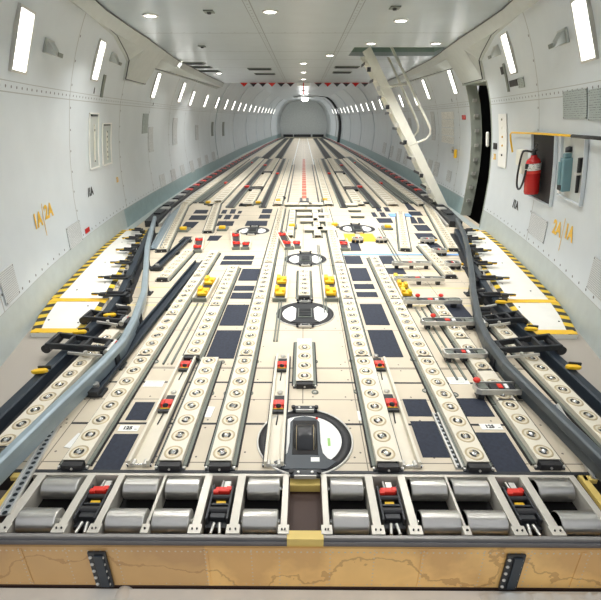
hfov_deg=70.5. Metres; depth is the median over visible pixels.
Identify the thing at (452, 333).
tray
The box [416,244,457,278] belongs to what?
tray
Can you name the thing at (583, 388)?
beam
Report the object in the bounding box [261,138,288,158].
floor track
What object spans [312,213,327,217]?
raised block
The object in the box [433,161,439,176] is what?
air vent
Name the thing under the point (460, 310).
pad
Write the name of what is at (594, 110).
placard
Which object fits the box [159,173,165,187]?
air vent
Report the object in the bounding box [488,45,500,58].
wall speaker
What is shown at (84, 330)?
lever
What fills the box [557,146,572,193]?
bottle
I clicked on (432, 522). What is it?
roller
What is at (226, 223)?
pad
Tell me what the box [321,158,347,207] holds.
floor track
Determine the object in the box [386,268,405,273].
pad
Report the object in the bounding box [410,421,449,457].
pad
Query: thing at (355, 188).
box
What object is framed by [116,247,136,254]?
side latch
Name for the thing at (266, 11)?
recessed light
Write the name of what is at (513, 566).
bracket
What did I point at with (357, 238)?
box
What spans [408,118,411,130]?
wall slot
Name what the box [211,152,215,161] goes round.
air vent
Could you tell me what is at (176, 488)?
roller
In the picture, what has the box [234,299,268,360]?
tray
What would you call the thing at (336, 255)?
tray
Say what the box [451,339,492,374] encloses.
tray
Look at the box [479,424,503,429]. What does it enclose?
label
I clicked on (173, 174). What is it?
air vent
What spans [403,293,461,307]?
latch
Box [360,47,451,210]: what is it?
ladder
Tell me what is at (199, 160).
air vent
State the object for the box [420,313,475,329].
latch
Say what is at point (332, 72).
ceiling vent
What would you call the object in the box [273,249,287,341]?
rail
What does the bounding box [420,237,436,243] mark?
box
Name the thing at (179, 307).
tray
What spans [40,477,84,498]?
roller
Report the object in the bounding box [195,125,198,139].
wall slot
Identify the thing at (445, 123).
printed notice
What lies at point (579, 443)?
rail
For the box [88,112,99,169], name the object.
recessed wall panel
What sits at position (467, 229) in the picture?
swing latch
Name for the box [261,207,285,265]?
tray
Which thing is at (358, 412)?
label
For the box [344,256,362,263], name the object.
pad
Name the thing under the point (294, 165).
floor track
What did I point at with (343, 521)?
roller
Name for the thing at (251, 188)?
box
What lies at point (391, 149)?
air vent
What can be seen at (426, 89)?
wall light
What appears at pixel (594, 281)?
air vent
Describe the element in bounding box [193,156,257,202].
floor track
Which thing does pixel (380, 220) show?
pad
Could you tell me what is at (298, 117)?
wall
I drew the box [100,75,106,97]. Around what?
wall slot
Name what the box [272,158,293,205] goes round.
tray
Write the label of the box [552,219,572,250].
wall marking
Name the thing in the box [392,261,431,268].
crossbar
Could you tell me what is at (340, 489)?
roller
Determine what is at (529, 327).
lever
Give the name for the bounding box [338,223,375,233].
plate
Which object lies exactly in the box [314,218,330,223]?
raised block
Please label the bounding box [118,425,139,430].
label
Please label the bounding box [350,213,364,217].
raised block
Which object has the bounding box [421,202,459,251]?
tray
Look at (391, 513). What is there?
latch
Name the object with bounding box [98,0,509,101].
ceiling
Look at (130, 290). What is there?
housing
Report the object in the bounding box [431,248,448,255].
box
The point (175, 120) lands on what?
wall slot
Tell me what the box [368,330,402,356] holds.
pad
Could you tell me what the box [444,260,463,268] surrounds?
box
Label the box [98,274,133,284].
side latch
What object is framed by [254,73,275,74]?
ceiling vent
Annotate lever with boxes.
[31,365,51,373]
[73,327,88,333]
[103,311,117,316]
[451,146,456,157]
[495,298,507,303]
[524,325,537,330]
[565,362,581,369]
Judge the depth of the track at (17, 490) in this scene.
2.12 m
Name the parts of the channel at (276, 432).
rail, rail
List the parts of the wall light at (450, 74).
light panel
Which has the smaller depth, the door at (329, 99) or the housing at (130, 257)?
the housing at (130, 257)
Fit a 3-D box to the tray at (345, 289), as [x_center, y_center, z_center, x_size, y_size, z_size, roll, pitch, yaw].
[0.463,-0.213,4.616,0.172,0.057,1.092,0,23,0]
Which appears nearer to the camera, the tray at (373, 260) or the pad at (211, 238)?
the tray at (373, 260)
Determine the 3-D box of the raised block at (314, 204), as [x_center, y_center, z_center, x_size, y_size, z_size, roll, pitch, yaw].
[0.313,-1.941,8.652,0.300,0.054,0.200,0,23,0]
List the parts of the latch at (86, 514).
red lever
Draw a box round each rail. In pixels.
[0,216,157,484]
[85,260,202,397]
[145,137,285,226]
[150,206,179,248]
[150,238,191,270]
[162,303,204,364]
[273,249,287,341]
[317,245,327,312]
[321,137,462,226]
[378,228,400,260]
[414,307,466,379]
[455,218,600,480]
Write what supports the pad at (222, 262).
on the floor at (336, 396)
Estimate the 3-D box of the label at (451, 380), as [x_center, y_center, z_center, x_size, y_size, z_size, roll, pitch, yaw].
[1.075,0.551,2.900,0.140,0.003,0.080,0,23,0]
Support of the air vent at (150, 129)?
in the wall at (44, 112)
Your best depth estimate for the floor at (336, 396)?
3.35 m
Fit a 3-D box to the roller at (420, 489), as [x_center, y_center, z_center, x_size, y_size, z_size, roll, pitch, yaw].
[0.623,0.934,2.092,0.189,0.102,0.102,0,23,0]
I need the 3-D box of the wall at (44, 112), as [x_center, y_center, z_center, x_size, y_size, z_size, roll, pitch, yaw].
[-1.867,-8.734,20.777,2.448,3.000,42.950,0,23,0]
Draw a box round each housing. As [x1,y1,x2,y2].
[115,286,133,293]
[116,304,130,314]
[119,268,135,274]
[123,254,134,260]
[127,242,139,249]
[131,233,142,237]
[469,243,480,247]
[472,255,484,260]
[477,287,491,294]
[480,304,496,314]
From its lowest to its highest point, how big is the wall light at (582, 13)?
0.437 m
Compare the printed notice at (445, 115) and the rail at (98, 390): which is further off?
the printed notice at (445, 115)
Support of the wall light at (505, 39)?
attached to the wall at (536, 106)
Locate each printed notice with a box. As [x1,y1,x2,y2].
[441,111,453,118]
[441,120,453,127]
[441,128,453,135]
[441,135,453,143]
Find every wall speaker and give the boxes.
[43,37,62,58]
[109,52,121,65]
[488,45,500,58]
[548,27,569,49]
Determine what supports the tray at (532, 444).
on the floor at (336, 396)
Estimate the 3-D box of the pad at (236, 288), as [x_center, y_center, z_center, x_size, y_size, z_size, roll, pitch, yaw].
[-0.593,-0.125,4.478,0.210,0.002,0.143,0,23,0]
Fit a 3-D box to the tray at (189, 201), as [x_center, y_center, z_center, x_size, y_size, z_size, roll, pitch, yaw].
[-2.329,-4.044,13.569,0.216,0.051,10.700,0,23,0]
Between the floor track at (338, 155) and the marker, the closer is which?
the marker
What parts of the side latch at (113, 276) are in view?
arm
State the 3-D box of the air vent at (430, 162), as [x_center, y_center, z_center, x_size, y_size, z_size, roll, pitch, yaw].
[3.111,-3.217,10.240,0.030,0.302,0.367,1,23,2]
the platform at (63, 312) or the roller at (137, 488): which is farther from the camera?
the platform at (63, 312)
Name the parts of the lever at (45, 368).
handle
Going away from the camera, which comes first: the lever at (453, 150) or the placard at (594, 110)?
the placard at (594, 110)
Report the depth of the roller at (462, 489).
2.05 m
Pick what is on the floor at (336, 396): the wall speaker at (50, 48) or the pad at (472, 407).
the pad at (472, 407)
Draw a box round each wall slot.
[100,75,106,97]
[172,118,177,144]
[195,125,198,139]
[211,122,213,135]
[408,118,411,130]
[430,112,435,139]
[502,63,509,91]
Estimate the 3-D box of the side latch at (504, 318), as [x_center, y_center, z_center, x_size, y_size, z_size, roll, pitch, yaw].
[1.698,0.176,3.595,0.394,0.118,0.178,0,23,0]
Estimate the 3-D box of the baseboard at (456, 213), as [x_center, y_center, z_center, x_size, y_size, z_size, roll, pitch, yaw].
[2.864,-7.655,22.053,0.534,0.012,33.407,0,23,-1]
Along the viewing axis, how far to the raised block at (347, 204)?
8.53 m
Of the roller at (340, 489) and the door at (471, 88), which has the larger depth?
the door at (471, 88)
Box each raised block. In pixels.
[285,202,298,206]
[291,207,306,211]
[297,213,312,217]
[299,202,311,206]
[300,218,317,223]
[304,227,322,232]
[305,207,320,211]
[311,202,322,206]
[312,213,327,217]
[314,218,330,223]
[317,227,336,232]
[345,203,357,206]
[348,208,361,211]
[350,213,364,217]
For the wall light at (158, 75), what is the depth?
7.71 m
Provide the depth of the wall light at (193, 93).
10.83 m
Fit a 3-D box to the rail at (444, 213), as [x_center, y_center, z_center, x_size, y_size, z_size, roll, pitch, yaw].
[2.408,-7.962,22.626,0.605,0.125,34.126,0,23,-1]
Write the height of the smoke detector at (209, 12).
0.029 m
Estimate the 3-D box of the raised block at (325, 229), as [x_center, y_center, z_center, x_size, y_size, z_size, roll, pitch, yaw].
[0.414,-1.111,6.714,0.300,0.054,0.200,0,23,0]
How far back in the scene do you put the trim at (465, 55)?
6.00 m
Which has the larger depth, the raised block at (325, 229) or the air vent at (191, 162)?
the air vent at (191, 162)
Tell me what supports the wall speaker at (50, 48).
attached to the wall at (44, 112)
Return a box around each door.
[319,96,340,141]
[460,81,491,227]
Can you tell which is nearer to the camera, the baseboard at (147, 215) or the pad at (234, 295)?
the pad at (234, 295)
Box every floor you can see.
[0,137,600,471]
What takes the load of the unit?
on the floor at (336, 396)
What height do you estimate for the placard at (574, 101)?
0.228 m
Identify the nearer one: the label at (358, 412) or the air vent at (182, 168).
the label at (358, 412)
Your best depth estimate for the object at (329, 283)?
4.29 m
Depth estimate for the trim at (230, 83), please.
18.82 m
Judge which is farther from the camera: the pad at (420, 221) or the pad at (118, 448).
the pad at (420, 221)
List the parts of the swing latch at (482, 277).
arm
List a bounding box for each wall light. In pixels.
[8,2,35,74]
[90,38,106,81]
[150,72,161,98]
[177,82,186,102]
[188,90,195,105]
[202,94,208,106]
[398,94,404,106]
[421,79,430,99]
[447,70,458,94]
[486,132,488,146]
[500,31,517,74]
[570,0,598,63]
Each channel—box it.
[126,356,196,466]
[262,353,290,467]
[370,354,422,467]
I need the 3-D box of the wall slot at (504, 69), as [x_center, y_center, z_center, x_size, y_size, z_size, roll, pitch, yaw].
[2.553,-2.762,5.282,0.128,0.316,0.080,3,23,8]
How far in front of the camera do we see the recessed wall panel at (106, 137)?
5.96 m
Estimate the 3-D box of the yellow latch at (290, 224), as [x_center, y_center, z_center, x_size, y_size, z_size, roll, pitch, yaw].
[-0.137,-1.218,6.940,0.160,0.074,0.220,0,23,0]
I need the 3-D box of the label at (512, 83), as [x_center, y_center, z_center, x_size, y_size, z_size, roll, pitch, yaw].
[2.550,-2.597,5.092,0.032,0.070,0.294,3,23,8]
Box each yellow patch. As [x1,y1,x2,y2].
[344,234,355,240]
[360,234,374,240]
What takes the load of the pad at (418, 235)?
on the floor at (336, 396)
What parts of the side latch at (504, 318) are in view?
latch frame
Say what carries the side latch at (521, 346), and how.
on the floor at (336, 396)
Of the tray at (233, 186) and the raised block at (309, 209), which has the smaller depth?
the raised block at (309, 209)
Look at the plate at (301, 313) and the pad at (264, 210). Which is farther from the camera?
the pad at (264, 210)
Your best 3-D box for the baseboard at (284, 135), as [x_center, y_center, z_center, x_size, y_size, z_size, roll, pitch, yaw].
[0.281,-15.629,40.409,3.800,0.220,0.400,0,23,0]
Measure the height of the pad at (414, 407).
0.002 m
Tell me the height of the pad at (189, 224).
0.002 m
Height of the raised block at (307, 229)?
0.054 m
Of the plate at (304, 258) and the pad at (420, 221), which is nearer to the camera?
the plate at (304, 258)
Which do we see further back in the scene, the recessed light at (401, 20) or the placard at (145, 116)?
the placard at (145, 116)
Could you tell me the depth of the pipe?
3.87 m
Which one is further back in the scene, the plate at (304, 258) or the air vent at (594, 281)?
the plate at (304, 258)
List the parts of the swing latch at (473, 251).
arm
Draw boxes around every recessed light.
[142,13,158,17]
[262,9,277,13]
[365,42,376,44]
[393,18,408,22]
[430,42,441,44]
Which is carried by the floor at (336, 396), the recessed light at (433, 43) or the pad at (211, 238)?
the pad at (211, 238)
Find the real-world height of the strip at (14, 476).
0.023 m
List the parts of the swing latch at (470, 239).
arm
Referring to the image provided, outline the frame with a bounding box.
[0,472,600,536]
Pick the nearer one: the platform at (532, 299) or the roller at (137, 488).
the roller at (137, 488)
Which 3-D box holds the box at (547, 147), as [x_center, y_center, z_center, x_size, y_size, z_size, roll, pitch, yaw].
[2.572,-1.415,4.544,0.130,0.710,0.696,4,23,9]
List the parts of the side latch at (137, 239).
arm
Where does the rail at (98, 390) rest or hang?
on the floor at (336, 396)
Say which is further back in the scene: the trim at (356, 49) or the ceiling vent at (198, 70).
the ceiling vent at (198, 70)
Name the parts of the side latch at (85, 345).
latch frame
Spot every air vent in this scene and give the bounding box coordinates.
[0,263,19,305]
[66,220,82,249]
[148,127,153,151]
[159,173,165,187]
[170,168,176,181]
[180,164,185,176]
[189,160,194,172]
[197,158,201,168]
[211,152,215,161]
[382,142,386,153]
[389,145,393,157]
[396,148,401,161]
[403,151,407,164]
[428,159,432,169]
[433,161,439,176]
[446,170,451,181]
[528,212,547,243]
[586,256,600,300]
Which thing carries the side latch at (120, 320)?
on the floor at (336, 396)
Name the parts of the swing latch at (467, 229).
arm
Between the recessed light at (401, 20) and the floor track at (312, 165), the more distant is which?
the floor track at (312, 165)
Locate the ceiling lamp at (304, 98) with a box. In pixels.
[294,96,312,100]
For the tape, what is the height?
0.002 m
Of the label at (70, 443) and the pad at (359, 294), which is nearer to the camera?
the label at (70, 443)
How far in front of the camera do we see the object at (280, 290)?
4.29 m
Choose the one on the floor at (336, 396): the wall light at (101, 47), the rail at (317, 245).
the rail at (317, 245)
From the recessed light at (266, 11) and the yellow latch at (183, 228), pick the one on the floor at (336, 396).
the yellow latch at (183, 228)
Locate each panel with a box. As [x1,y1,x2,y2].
[0,545,600,587]
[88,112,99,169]
[101,123,112,165]
[498,114,506,168]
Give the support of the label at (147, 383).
on the floor at (336, 396)
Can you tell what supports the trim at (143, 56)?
attached to the wall at (44, 112)
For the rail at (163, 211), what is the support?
on the floor at (336, 396)
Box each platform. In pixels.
[30,230,146,336]
[467,230,577,338]
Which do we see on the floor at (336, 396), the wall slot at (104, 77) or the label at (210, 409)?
the label at (210, 409)
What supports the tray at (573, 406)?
on the floor at (336, 396)
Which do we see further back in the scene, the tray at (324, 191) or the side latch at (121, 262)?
the tray at (324, 191)
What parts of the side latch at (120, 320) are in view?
latch frame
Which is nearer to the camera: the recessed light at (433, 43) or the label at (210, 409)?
the label at (210, 409)
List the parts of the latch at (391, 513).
red lever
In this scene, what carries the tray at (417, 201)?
on the floor at (336, 396)
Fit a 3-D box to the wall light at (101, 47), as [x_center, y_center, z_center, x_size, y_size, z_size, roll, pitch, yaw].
[-2.370,-2.803,4.973,0.214,0.434,0.240,-3,23,-7]
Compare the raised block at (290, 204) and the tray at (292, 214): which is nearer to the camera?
the tray at (292, 214)
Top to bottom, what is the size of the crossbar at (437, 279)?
0.085 m
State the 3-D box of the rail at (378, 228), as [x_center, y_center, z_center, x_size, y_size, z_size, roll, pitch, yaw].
[1.258,-0.819,6.086,0.052,0.013,1.750,1,23,2]
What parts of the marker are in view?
marker plate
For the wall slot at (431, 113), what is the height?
0.609 m
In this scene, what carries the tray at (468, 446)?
on the floor at (336, 396)
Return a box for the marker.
[297,83,309,94]
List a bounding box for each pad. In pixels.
[93,434,138,469]
[125,402,154,419]
[183,222,198,227]
[189,215,207,219]
[193,210,207,213]
[206,330,241,358]
[207,236,221,240]
[216,221,233,225]
[219,305,248,325]
[220,261,252,264]
[223,256,254,259]
[230,293,252,298]
[233,286,254,290]
[238,269,259,280]
[245,221,267,225]
[258,215,269,218]
[262,209,272,212]
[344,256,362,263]
[349,243,361,250]
[349,268,371,280]
[354,284,374,288]
[356,292,377,296]
[360,304,389,324]
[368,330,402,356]
[376,218,392,222]
[379,256,394,263]
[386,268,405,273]
[402,399,431,415]
[404,203,416,210]
[408,212,422,215]
[410,217,417,223]
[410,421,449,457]
[413,225,431,230]
[414,233,436,238]
[417,218,424,223]
[418,243,442,247]
[444,304,471,316]
[457,398,494,416]
[475,432,529,471]
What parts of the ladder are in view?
handrail, handrail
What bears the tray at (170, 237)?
on the floor at (336, 396)
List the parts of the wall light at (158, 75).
light panel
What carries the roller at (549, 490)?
in the frame
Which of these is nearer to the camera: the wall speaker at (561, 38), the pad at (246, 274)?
the wall speaker at (561, 38)
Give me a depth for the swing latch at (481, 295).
4.06 m
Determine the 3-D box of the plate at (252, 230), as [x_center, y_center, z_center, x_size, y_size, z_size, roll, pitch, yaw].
[-0.754,-1.111,6.740,0.540,0.033,0.570,0,23,0]
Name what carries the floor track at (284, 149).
on the floor at (336, 396)
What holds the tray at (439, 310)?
on the floor at (336, 396)
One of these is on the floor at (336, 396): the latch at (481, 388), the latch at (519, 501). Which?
the latch at (481, 388)
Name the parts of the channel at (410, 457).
rail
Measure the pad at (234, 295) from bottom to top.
0.002 m
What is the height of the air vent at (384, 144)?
0.389 m
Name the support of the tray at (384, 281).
on the floor at (336, 396)
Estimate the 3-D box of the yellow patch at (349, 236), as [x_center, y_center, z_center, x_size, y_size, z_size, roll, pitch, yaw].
[0.750,-0.938,6.376,0.174,0.004,0.436,0,23,0]
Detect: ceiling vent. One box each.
[183,62,206,64]
[191,66,212,68]
[198,70,220,71]
[247,68,271,69]
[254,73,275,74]
[332,72,351,73]
[334,66,359,68]
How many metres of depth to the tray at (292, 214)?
7.24 m
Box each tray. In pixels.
[0,329,121,448]
[57,356,155,469]
[136,315,180,359]
[154,357,222,470]
[155,203,188,252]
[155,249,194,281]
[165,277,203,318]
[182,158,249,205]
[182,306,223,361]
[192,251,220,278]
[202,201,221,233]
[204,356,257,470]
[206,265,240,309]
[208,158,263,205]
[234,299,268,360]
[243,158,279,205]
[251,263,274,301]
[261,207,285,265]
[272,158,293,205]
[285,208,296,237]
[292,338,316,388]
[296,268,312,299]
[311,209,322,237]
[313,158,333,205]
[321,207,345,265]
[327,158,364,205]
[332,263,356,301]
[339,299,372,360]
[343,158,398,205]
[350,357,403,471]
[357,158,424,205]
[366,255,385,269]
[372,267,402,301]
[386,299,435,361]
[395,211,411,251]
[413,357,494,471]
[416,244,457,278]
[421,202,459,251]
[426,304,451,316]
[440,316,469,342]
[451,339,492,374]
[472,371,515,405]
[488,325,600,448]
[492,400,565,470]
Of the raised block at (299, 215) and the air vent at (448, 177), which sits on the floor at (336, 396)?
the raised block at (299, 215)
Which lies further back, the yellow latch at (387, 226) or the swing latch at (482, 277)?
the yellow latch at (387, 226)
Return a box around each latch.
[41,332,117,357]
[73,480,112,533]
[79,309,130,327]
[91,291,132,303]
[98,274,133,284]
[110,260,132,265]
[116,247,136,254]
[122,236,141,241]
[129,227,144,232]
[177,226,190,231]
[205,480,235,533]
[217,225,228,230]
[287,223,296,228]
[331,222,339,227]
[375,481,405,534]
[381,224,392,229]
[464,228,478,232]
[468,236,485,242]
[471,248,491,255]
[474,261,496,266]
[475,275,509,285]
[478,292,515,304]
[482,310,527,328]
[494,333,566,358]
[501,482,542,535]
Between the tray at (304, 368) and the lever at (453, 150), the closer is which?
the tray at (304, 368)
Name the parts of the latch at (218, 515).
red lever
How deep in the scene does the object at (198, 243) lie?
5.85 m
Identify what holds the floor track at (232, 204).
on the floor at (336, 396)
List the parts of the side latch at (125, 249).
arm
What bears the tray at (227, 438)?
on the floor at (336, 396)
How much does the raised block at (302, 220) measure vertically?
0.054 m
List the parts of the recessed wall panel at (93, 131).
panel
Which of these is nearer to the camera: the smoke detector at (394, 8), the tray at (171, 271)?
the smoke detector at (394, 8)
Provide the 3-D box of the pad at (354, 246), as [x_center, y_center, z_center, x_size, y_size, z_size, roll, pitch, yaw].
[0.732,-0.740,5.914,0.190,0.002,0.399,0,23,0]
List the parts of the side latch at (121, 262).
arm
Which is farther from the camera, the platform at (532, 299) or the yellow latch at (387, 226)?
the yellow latch at (387, 226)
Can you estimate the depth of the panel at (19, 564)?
1.86 m
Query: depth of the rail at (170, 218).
6.68 m
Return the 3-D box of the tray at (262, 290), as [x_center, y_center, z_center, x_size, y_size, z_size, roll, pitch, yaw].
[-0.392,-0.215,4.621,0.172,0.057,1.092,0,23,0]
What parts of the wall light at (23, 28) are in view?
light panel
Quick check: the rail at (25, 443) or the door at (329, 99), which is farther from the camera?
the door at (329, 99)
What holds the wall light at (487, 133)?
attached to the door at (471, 88)
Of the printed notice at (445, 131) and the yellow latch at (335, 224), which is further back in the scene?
the printed notice at (445, 131)
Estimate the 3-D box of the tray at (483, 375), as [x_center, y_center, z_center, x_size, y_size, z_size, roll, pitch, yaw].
[1.277,0.569,2.791,0.172,0.057,0.332,0,23,0]
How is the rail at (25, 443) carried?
on the floor at (336, 396)
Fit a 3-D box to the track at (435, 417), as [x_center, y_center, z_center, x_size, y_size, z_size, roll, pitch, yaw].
[0.812,0.771,2.370,0.040,0.015,0.440,0,23,0]
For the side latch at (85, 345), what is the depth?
3.12 m
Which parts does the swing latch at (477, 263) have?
arm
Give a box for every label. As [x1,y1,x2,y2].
[64,433,80,447]
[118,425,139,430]
[143,381,164,386]
[205,406,214,416]
[357,411,361,420]
[446,377,469,383]
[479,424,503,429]
[509,79,517,86]
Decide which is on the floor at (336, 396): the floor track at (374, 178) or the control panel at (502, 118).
the floor track at (374, 178)
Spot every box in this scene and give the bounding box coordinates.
[248,186,262,190]
[343,186,357,190]
[352,236,362,242]
[375,236,387,242]
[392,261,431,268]
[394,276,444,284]
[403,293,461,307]
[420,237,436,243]
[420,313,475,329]
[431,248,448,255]
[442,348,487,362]
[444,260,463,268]
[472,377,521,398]
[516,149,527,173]
[527,131,557,206]
[556,136,588,206]
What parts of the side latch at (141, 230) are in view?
arm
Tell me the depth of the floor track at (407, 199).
11.14 m
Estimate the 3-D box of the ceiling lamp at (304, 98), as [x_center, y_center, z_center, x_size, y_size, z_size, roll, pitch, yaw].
[0.221,-14.542,30.758,1.500,0.300,1.500,0,23,0]
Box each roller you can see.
[15,507,64,532]
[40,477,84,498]
[104,508,149,533]
[122,477,162,499]
[151,508,193,533]
[164,477,202,499]
[241,509,279,533]
[247,478,281,499]
[328,478,363,500]
[330,509,369,534]
[407,478,447,500]
[417,510,461,534]
[448,479,490,500]
[461,510,508,535]
[530,479,574,501]
[551,510,600,535]
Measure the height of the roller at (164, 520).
0.102 m
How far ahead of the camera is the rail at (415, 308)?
3.31 m
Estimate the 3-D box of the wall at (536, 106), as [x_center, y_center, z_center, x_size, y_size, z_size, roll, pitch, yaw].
[2.159,-8.724,20.753,2.448,3.000,42.950,0,23,0]
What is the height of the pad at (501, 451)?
0.002 m
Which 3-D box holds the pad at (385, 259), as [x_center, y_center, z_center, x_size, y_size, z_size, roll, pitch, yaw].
[1.088,-0.507,5.369,0.190,0.002,0.330,0,23,0]
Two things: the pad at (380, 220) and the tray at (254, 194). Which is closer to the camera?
the pad at (380, 220)
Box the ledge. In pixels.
[0,586,600,599]
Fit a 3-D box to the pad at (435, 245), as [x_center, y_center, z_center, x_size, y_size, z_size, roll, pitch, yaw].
[1.819,-0.767,5.977,0.298,0.002,0.274,0,23,0]
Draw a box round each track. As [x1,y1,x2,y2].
[0,420,63,515]
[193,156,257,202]
[199,156,260,202]
[225,159,272,207]
[259,158,285,207]
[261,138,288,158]
[275,138,293,158]
[286,165,294,206]
[312,165,319,206]
[313,138,331,158]
[318,138,345,158]
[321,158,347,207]
[334,159,380,207]
[346,157,407,203]
[350,156,413,203]
[432,412,462,468]
[554,403,598,479]
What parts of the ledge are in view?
hinge cover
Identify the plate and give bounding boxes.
[236,225,269,234]
[275,299,334,327]
[285,251,326,265]
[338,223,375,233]
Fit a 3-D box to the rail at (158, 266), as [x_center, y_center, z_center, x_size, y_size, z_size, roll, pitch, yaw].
[-1.669,-0.626,5.575,0.130,0.062,1.338,1,23,2]
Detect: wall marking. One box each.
[33,203,53,233]
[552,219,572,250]
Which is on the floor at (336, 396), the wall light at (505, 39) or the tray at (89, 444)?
the tray at (89, 444)
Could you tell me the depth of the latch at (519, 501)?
1.95 m
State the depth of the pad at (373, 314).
3.88 m
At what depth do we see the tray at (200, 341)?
3.44 m
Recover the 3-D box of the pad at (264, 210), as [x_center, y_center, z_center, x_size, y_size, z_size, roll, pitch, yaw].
[-0.647,-1.712,8.184,0.198,0.002,0.399,0,23,0]
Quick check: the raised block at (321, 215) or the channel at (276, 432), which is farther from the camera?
the raised block at (321, 215)
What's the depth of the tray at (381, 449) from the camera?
2.47 m
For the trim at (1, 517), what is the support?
attached to the panel at (19, 564)
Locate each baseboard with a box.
[125,138,278,229]
[283,134,323,136]
[328,138,482,230]
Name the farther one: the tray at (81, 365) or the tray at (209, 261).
the tray at (209, 261)
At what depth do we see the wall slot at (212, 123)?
14.40 m
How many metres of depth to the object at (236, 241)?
6.04 m
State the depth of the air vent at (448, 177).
8.74 m
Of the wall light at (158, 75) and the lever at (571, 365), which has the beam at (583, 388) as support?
the lever at (571, 365)
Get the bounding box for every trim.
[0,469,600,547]
[0,516,600,591]
[69,0,223,88]
[215,83,391,158]
[351,47,442,51]
[388,0,538,88]
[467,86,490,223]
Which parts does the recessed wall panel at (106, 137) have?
panel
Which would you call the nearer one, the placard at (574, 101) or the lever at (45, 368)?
the lever at (45, 368)
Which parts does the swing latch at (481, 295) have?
arm mount, arm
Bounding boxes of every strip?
[0,473,19,505]
[577,475,600,509]
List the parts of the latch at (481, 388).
red knob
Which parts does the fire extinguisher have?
valve handle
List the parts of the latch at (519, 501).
red lever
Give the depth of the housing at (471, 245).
5.74 m
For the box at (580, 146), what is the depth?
3.74 m
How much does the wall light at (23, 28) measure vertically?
0.440 m
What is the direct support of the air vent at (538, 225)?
in the wall at (536, 106)
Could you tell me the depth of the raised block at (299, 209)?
8.13 m
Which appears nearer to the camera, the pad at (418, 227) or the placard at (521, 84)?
the placard at (521, 84)
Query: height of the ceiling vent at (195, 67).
0.019 m
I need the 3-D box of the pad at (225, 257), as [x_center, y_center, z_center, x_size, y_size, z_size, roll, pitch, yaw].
[-0.791,-0.543,5.454,0.390,0.002,0.169,0,23,0]
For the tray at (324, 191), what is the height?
0.051 m
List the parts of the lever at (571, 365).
handle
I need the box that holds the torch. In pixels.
[574,157,582,192]
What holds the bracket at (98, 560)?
attached to the panel at (19, 564)
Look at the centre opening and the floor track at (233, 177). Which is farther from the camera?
the floor track at (233, 177)
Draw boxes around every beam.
[0,229,155,434]
[450,229,600,416]
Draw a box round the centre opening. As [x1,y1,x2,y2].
[287,477,323,546]
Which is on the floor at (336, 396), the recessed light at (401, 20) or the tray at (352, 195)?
the tray at (352, 195)
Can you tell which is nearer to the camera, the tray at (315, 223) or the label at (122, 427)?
the label at (122, 427)
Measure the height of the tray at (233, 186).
0.051 m
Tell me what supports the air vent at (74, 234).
in the wall at (44, 112)
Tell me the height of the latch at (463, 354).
0.085 m
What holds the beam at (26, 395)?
on the floor at (336, 396)
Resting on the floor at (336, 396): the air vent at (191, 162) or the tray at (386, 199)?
the tray at (386, 199)
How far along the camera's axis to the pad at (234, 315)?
3.86 m
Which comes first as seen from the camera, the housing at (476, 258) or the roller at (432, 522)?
the roller at (432, 522)
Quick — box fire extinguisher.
[516,143,541,194]
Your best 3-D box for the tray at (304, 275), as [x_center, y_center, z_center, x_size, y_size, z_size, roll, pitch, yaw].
[0.040,-0.188,4.559,0.172,0.057,0.862,0,23,0]
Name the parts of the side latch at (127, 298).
arm, arm mount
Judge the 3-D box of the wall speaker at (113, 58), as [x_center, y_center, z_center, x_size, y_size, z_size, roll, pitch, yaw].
[-2.364,-3.080,5.433,0.121,0.144,0.180,-3,23,-6]
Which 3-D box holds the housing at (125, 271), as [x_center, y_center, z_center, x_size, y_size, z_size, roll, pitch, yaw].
[-1.969,-0.301,4.791,0.192,0.080,0.140,0,23,0]
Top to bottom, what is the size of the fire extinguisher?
0.535 m
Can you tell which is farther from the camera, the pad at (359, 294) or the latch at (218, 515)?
the pad at (359, 294)
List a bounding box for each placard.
[142,114,148,133]
[517,77,524,87]
[563,88,587,118]
[588,88,600,120]
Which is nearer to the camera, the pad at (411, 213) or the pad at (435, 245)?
the pad at (435, 245)
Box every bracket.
[87,551,114,586]
[498,554,525,589]
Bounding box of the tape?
[343,254,458,254]
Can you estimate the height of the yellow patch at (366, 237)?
0.004 m
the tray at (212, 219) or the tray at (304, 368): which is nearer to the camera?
the tray at (304, 368)
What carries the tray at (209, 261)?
on the floor at (336, 396)
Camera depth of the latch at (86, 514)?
1.96 m
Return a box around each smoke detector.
[203,10,214,14]
[389,6,400,10]
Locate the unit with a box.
[257,405,352,478]
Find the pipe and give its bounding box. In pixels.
[509,132,600,151]
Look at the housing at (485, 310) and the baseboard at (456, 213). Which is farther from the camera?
the baseboard at (456, 213)
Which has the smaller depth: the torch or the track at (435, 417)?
the track at (435, 417)
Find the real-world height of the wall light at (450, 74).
0.428 m
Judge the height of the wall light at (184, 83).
0.427 m
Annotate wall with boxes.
[0,0,290,366]
[280,101,326,136]
[316,0,600,359]

